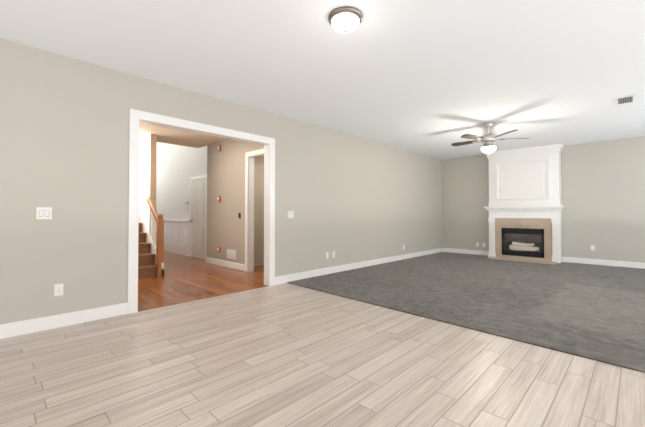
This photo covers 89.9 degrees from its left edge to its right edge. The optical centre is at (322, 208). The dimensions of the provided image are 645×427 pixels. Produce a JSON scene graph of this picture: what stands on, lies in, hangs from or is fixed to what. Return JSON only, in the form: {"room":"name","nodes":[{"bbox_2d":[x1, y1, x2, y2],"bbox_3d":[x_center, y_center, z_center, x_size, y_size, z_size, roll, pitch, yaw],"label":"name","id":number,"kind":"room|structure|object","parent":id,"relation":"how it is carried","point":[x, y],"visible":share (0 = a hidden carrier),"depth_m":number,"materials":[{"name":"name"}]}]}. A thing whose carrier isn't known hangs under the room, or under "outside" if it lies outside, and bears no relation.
{"room":"living room","nodes":[
{"label":"living room","id":0,"kind":"room"},
{"bbox_2d":[139,132,156,226],"bbox_3d":[-5.264,-1.472,8.321,5.200,5.500,0.118,-1,-1,44],"label":"wall","id":1,"kind":"structure","parent":0,"point":[147,162],"depth_m":6.57,"materials":[{"name":"paint"}]},
{"bbox_2d":[156,142,206,258],"bbox_3d":[-4.298,-1.451,9.501,4.940,5.500,0.120,-1,-1,44],"label":"wall","id":2,"kind":"structure","parent":0,"point":[178,166],"depth_m":9.32,"materials":[{"name":"paint"}]},
{"bbox_2d":[164,220,189,251],"bbox_3d":[-4.798,0.762,9.837,3.503,0.825,0.035,-1,-1,44],"label":"wainscoting","id":3,"kind":"structure","parent":2,"relation":"attached to","point":[176,234],"depth_m":9.19,"materials":[{"name":"white wood"}]},
{"bbox_2d":[164,247,189,255],"bbox_3d":[-4.834,1.241,9.879,3.580,0.130,0.016,-1,-1,44],"label":"baseboard","id":4,"kind":"structure","parent":2,"relation":"attached to","point":[177,251],"depth_m":9.17,"materials":[{"name":"white wood"}]},
{"bbox_2d":[190,178,205,258],"bbox_3d":[-3.212,0.262,8.264,0.800,2.030,0.092,-1,-1,44],"label":"hall door","id":5,"kind":"structure","parent":2,"relation":"in","point":[198,224],"depth_m":8.28,"materials":[{"name":"white wood"}]},
{"bbox_2d":[190,174,206,259],"bbox_3d":[-3.186,0.220,8.292,0.970,2.115,0.018,-1,-1,44],"label":"door frame","id":6,"kind":"structure","parent":2,"relation":"attached to","point":[198,177],"depth_m":8.08,"materials":[{"name":"white wood"}]},
{"bbox_2d":[139,123,226,147],"bbox_3d":[-2.638,-1.630,5.875,3.380,0.250,2.368,-1,-1,44],"label":"ceiling","id":7,"kind":"structure","parent":0,"point":[179,137],"depth_m":6.79,"materials":[{"name":"paint"}]},
{"bbox_2d":[138,251,266,311],"bbox_3d":[-3.919,1.297,7.648,8.000,0.060,7.500,-1,-1,44],"label":"floor","id":8,"kind":"structure","parent":0,"point":[184,279],"depth_m":5.35,"materials":[{"name":"brown wood"}]},
{"bbox_2d":[138,197,164,278],"bbox_3d":[-4.618,-0.322,6.864,3.830,3.149,1.060,-1,-1,44],"label":"staircase","id":9,"kind":"structure","parent":8,"relation":"on","point":[151,250],"depth_m":6.02,"materials":[{"name":"brown wood"}]},
{"bbox_2d":[0,38,441,324],"bbox_3d":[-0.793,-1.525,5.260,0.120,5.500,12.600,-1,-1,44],"label":"wall","id":10,"kind":"structure","parent":0,"point":[64,149],"depth_m":3.57,"materials":[{"name":"paint"}]},
{"bbox_2d":[36,207,51,218],"bbox_3d":[-2.715,0.048,3.155,0.014,0.115,0.116,-1,-1,44],"label":"switch plate","id":11,"kind":"object","parent":10,"relation":"attached to","point":[43,212],"visible":1,"depth_m":3.15,"materials":[{"name":"white plastic"}]},
{"bbox_2d":[54,284,62,295],"bbox_3d":[-2.633,0.815,3.229,0.009,0.115,0.070,-1,-1,44],"label":"electrical outlet","id":12,"kind":"object","parent":10,"relation":"attached to","point":[58,289],"visible":1,"depth_m":3.23,"materials":[{"name":"white plastic"}]},
{"bbox_2d":[0,303,127,338],"bbox_3d":[-3.617,1.107,2.206,0.020,0.130,4.050,-1,-1,44],"label":"baseboard","id":13,"kind":"structure","parent":10,"relation":"attached to","point":[12,329],"depth_m":3.23,"materials":[{"name":"white wood"}]},
{"bbox_2d":[128,109,274,313],"bbox_3d":[-1.535,0.041,4.469,0.156,2.340,2.070,-1,-1,44],"label":"trim","id":14,"kind":"structure","parent":10,"relation":"attached to","point":[137,118],"depth_m":4.08,"materials":[{"name":"white wood"}]},
{"bbox_2d":[288,211,293,217],"bbox_3d":[-0.527,0.102,5.406,0.014,0.115,0.116,-1,-1,44],"label":"switch plate","id":15,"kind":"object","parent":10,"relation":"attached to","point":[290,214],"visible":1,"depth_m":5.41,"materials":[{"name":"white plastic"}]},
{"bbox_2d":[275,248,442,284],"bbox_3d":[1.400,1.197,7.370,0.020,0.130,6.210,-1,-1,44],"label":"baseboard","id":16,"kind":"structure","parent":10,"relation":"attached to","point":[313,273],"depth_m":6.41,"materials":[{"name":"white wood"}]},
{"bbox_2d":[207,139,263,265],"bbox_3d":[-1.089,-1.492,7.151,2.940,5.500,1.620,-1,-1,44],"label":"wall","id":17,"kind":"structure","parent":0,"point":[226,183],"depth_m":7.04,"materials":[{"name":"paint"}]},
{"bbox_2d":[206,257,244,270],"bbox_3d":[-2.119,1.190,6.964,1.658,0.130,0.016,-1,-1,44],"label":"baseboard","id":18,"kind":"structure","parent":17,"relation":"attached to","point":[233,265],"depth_m":6.88,"materials":[{"name":"white wood"}]},
{"bbox_2d":[227,249,235,259],"bbox_3d":[-1.909,0.961,6.766,0.360,0.200,0.009,-1,-1,44],"label":"air vent","id":19,"kind":"object","parent":17,"relation":"in","point":[231,253],"visible":1,"depth_m":6.76,"materials":[{"name":"white metal"}]},
{"bbox_2d":[245,148,263,271],"bbox_3d":[-1.109,0.064,6.084,1.040,2.350,0.140,-1,-1,44],"label":"trim","id":20,"kind":"structure","parent":17,"relation":"attached to","point":[249,217],"depth_m":6.37,"materials":[{"name":"white wood"}]},
{"bbox_2d":[0,283,644,426],"bbox_3d":[-0.495,1.177,0.769,6.500,0.060,6.400,-1,-1,44],"label":"floor","id":21,"kind":"structure","parent":0,"point":[285,355],"depth_m":2.30,"materials":[{"name":"beige wood"}]},
{"bbox_2d":[0,0,644,159],"bbox_3d":[1.581,-1.606,2.955,6.500,0.100,12.360,-1,-1,44],"label":"ceiling","id":22,"kind":"structure","parent":0,"point":[436,79],"depth_m":3.34,"materials":[{"name":"paint"}]},
{"bbox_2d":[328,7,362,32],"bbox_3d":[0.186,-1.495,2.636,0.280,0.129,0.280,-1,-1,44],"label":"flush-mount light","id":23,"kind":"object","parent":22,"relation":"attached to","point":[344,19],"visible":1,"depth_m":2.56,"materials":[{"name":"white glass"}]},
{"bbox_2d":[451,123,525,153],"bbox_3d":[2.920,-1.233,5.794,1.225,0.542,1.273,-1,-1,44],"label":"fan","id":24,"kind":"object","parent":22,"relation":"hanging from","point":[488,139],"visible":1,"depth_m":5.67,"materials":[{"name":"silver metal"}]},
{"bbox_2d":[614,94,635,104],"bbox_3d":[4.260,-1.521,4.549,0.210,0.010,0.380,-1,-1,44],"label":"ceiling vent","id":25,"kind":"object","parent":22,"relation":"in","point":[625,99],"visible":0.98,"depth_m":4.53,"materials":[{"name":"white metal"}]},
{"bbox_2d":[287,252,644,372],"bbox_3d":[3.727,1.246,5.115,6.500,0.072,6.200,-1,-1,44],"label":"floor carpet","id":26,"kind":"object","parent":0,"point":[593,312],"visible":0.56,"depth_m":4.35,"materials":[{"name":"grey carpet"}]},
{"bbox_2d":[484,143,565,264],"bbox_3d":[4.854,-0.098,7.891,1.660,2.738,0.678,-1,-1,44],"label":"fireplace","id":27,"kind":"object","parent":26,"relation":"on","point":[526,207],"visible":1,"depth_m":7.87,"materials":[{"name":"white wood"}]},
{"bbox_2d":[442,136,644,262],"bbox_3d":[5.972,-0.159,7.365,6.620,2.840,0.120,-1,-1,44],"label":"wall","id":28,"kind":"structure","parent":0,"point":[603,193],"depth_m":7.29,"materials":[{"name":"paint"}]},
{"bbox_2d":[443,248,487,255],"bbox_3d":[4.059,1.227,9.104,1.358,0.130,0.016,-1,-1,44],"label":"baseboard","id":29,"kind":"structure","parent":28,"relation":"attached to","point":[464,251],"depth_m":9.12,"materials":[{"name":"white wood"}]},
{"bbox_2d":[562,257,644,268],"bbox_3d":[6.910,1.179,6.332,3.588,0.130,0.020,-1,-1,44],"label":"baseboard","id":30,"kind":"structure","parent":28,"relation":"attached to","point":[564,259],"depth_m":7.05,"materials":[{"name":"white wood"}]}
]}

